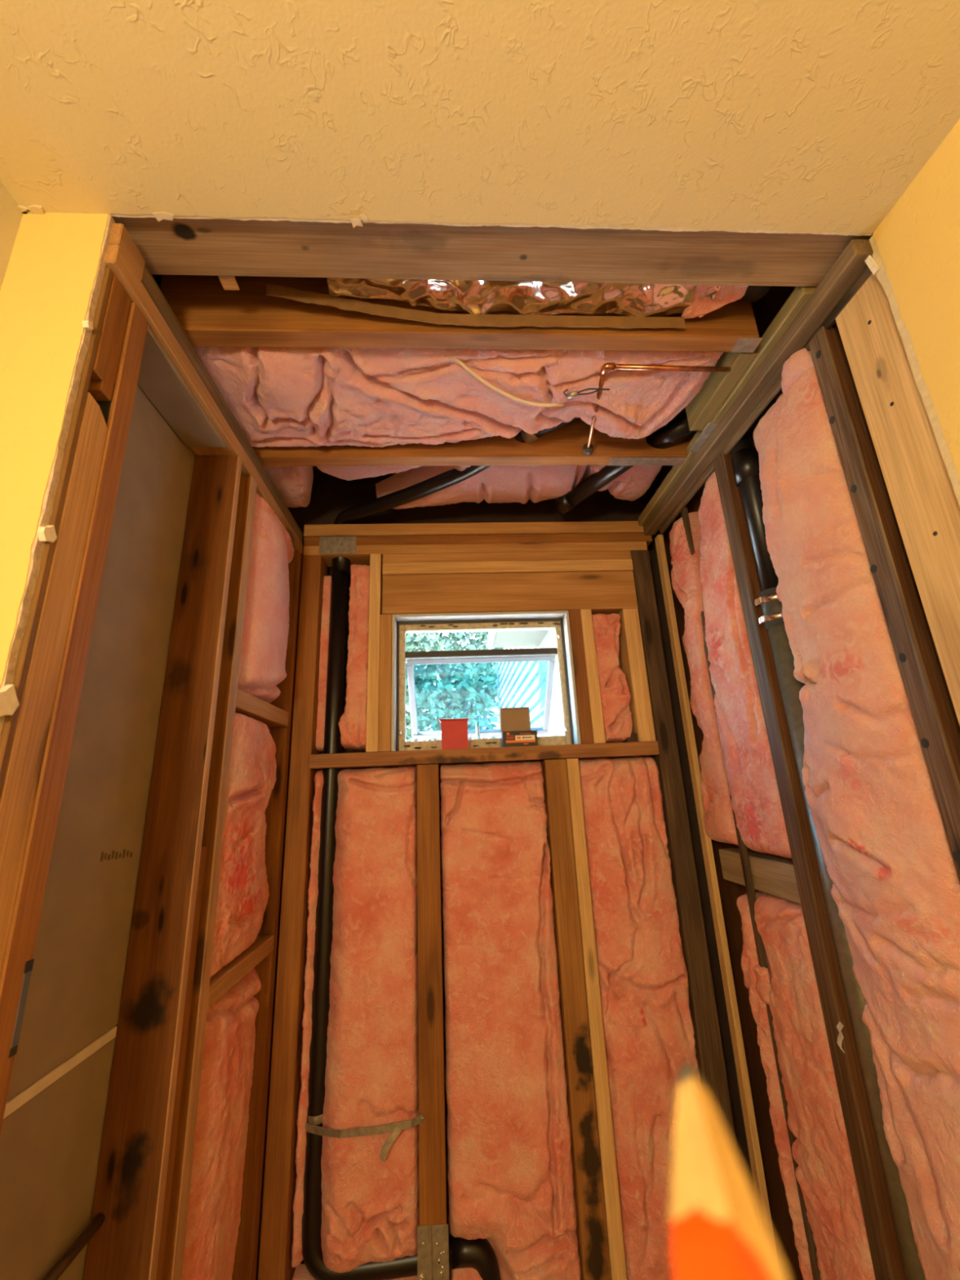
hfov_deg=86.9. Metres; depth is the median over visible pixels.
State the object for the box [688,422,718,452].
plate
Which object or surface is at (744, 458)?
drain pipe
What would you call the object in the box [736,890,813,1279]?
insulation batt
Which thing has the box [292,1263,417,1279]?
insulation batt
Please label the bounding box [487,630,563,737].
wall
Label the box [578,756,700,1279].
insulation batt
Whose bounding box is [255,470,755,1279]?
wall
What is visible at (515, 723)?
box
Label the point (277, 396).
insulation batt
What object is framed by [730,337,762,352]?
plate
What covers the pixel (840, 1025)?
scrap
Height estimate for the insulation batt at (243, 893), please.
0.556 m
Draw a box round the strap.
[305,1112,423,1162]
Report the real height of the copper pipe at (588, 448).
0.058 m
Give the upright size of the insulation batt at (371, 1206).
1.190 m
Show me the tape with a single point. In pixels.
(28, 964)
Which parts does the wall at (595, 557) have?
plate, plate, plate, window sill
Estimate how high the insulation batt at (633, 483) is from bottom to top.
0.111 m
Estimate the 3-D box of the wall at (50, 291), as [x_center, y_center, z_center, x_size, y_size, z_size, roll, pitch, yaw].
[-0.583,0.458,0.454,0.136,2.325,0.036,-1,-16,-4]
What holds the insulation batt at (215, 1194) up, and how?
attached to the wall at (116, 748)
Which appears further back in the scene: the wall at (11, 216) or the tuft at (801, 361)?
the tuft at (801, 361)
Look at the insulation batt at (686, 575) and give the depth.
1.50 m
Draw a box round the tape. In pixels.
[8,958,34,1057]
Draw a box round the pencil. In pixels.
[671,1062,787,1279]
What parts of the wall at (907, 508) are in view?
plate, plate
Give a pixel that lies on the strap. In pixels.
(395, 1128)
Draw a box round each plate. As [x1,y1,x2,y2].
[319,536,356,554]
[417,1225,431,1279]
[431,1223,448,1279]
[607,457,687,466]
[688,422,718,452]
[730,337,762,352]
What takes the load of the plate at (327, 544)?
attached to the wall at (595, 557)
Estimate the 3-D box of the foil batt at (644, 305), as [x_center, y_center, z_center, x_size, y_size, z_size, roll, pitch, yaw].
[0.059,-0.670,0.979,0.931,0.059,0.110,-1,-16,-4]
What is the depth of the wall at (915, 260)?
0.76 m
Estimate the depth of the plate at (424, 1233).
1.22 m
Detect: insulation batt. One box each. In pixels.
[181,968,261,1279]
[193,346,724,447]
[209,712,276,977]
[237,509,289,702]
[263,466,313,507]
[291,765,419,1272]
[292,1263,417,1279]
[315,575,331,751]
[316,466,421,480]
[337,564,369,751]
[375,465,586,509]
[439,760,581,1279]
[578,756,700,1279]
[580,465,662,501]
[591,613,632,742]
[669,511,738,845]
[697,471,791,858]
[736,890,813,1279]
[753,366,959,1279]
[754,893,875,1279]
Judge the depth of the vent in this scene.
1.64 m
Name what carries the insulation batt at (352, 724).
attached to the wall at (595, 557)
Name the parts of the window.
frame, handle, frame, sash rail, sash rail, meeting rail, frame, frame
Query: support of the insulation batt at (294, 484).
attached to the ceiling
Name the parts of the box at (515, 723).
raised lid, label panel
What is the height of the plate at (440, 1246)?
0.160 m
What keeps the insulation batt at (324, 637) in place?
attached to the wall at (595, 557)
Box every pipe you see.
[42,1213,105,1279]
[302,417,577,1279]
[555,411,924,1279]
[571,362,731,491]
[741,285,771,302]
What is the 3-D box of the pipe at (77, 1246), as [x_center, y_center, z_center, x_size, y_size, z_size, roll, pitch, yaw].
[-0.599,0.898,0.733,0.016,0.015,0.175,-1,-16,-4]
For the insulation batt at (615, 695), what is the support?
attached to the wall at (595, 557)
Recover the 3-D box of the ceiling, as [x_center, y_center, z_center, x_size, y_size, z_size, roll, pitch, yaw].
[0.081,-1.020,0.306,1.750,0.379,3.900,-1,-16,-4]
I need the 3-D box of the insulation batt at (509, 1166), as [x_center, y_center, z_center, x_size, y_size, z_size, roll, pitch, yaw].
[0.067,1.068,1.390,0.337,1.435,0.129,-1,-16,-4]
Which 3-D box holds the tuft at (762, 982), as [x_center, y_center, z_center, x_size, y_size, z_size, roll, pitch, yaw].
[0.691,0.848,1.248,0.015,0.087,0.069,-1,-16,-4]
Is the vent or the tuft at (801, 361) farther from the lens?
the vent
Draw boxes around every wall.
[0,180,22,290]
[0,212,115,737]
[0,222,302,1279]
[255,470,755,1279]
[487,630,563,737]
[637,239,959,1279]
[864,119,959,506]
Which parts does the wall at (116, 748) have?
drywall panel, drywall panel, plate, plate, plate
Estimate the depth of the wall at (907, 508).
0.98 m
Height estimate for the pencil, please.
0.073 m
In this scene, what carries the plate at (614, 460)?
attached to the ceiling
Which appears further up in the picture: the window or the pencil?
the window
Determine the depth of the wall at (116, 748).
0.86 m
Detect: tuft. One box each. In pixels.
[753,964,771,1004]
[781,347,814,394]
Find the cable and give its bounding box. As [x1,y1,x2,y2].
[453,357,609,406]
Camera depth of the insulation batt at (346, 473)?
1.51 m
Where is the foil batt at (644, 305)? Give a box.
[266,277,748,328]
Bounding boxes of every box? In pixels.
[439,718,468,749]
[499,706,537,746]
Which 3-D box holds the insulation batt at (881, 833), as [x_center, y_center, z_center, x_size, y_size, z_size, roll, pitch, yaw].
[0.729,0.516,0.862,0.129,2.243,0.312,-1,-16,-4]
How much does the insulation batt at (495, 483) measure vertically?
0.108 m
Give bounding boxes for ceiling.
[0,0,959,470]
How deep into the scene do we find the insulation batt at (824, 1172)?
1.06 m
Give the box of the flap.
[252,493,293,564]
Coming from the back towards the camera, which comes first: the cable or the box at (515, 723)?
the box at (515, 723)
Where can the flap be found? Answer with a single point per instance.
(260, 504)
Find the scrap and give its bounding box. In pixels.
[836,1021,844,1053]
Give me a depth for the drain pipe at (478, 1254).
1.41 m
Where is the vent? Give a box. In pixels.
[333,417,577,524]
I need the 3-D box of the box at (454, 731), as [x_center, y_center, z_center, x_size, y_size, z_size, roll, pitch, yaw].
[-0.081,0.300,1.604,0.093,0.092,0.059,-1,-16,-4]
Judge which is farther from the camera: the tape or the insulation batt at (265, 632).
the insulation batt at (265, 632)
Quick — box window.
[391,610,581,751]
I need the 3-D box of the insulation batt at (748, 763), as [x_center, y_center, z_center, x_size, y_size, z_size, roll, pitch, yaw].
[0.696,0.035,1.369,0.099,1.026,0.236,-1,-16,-4]
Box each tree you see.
[405,631,503,741]

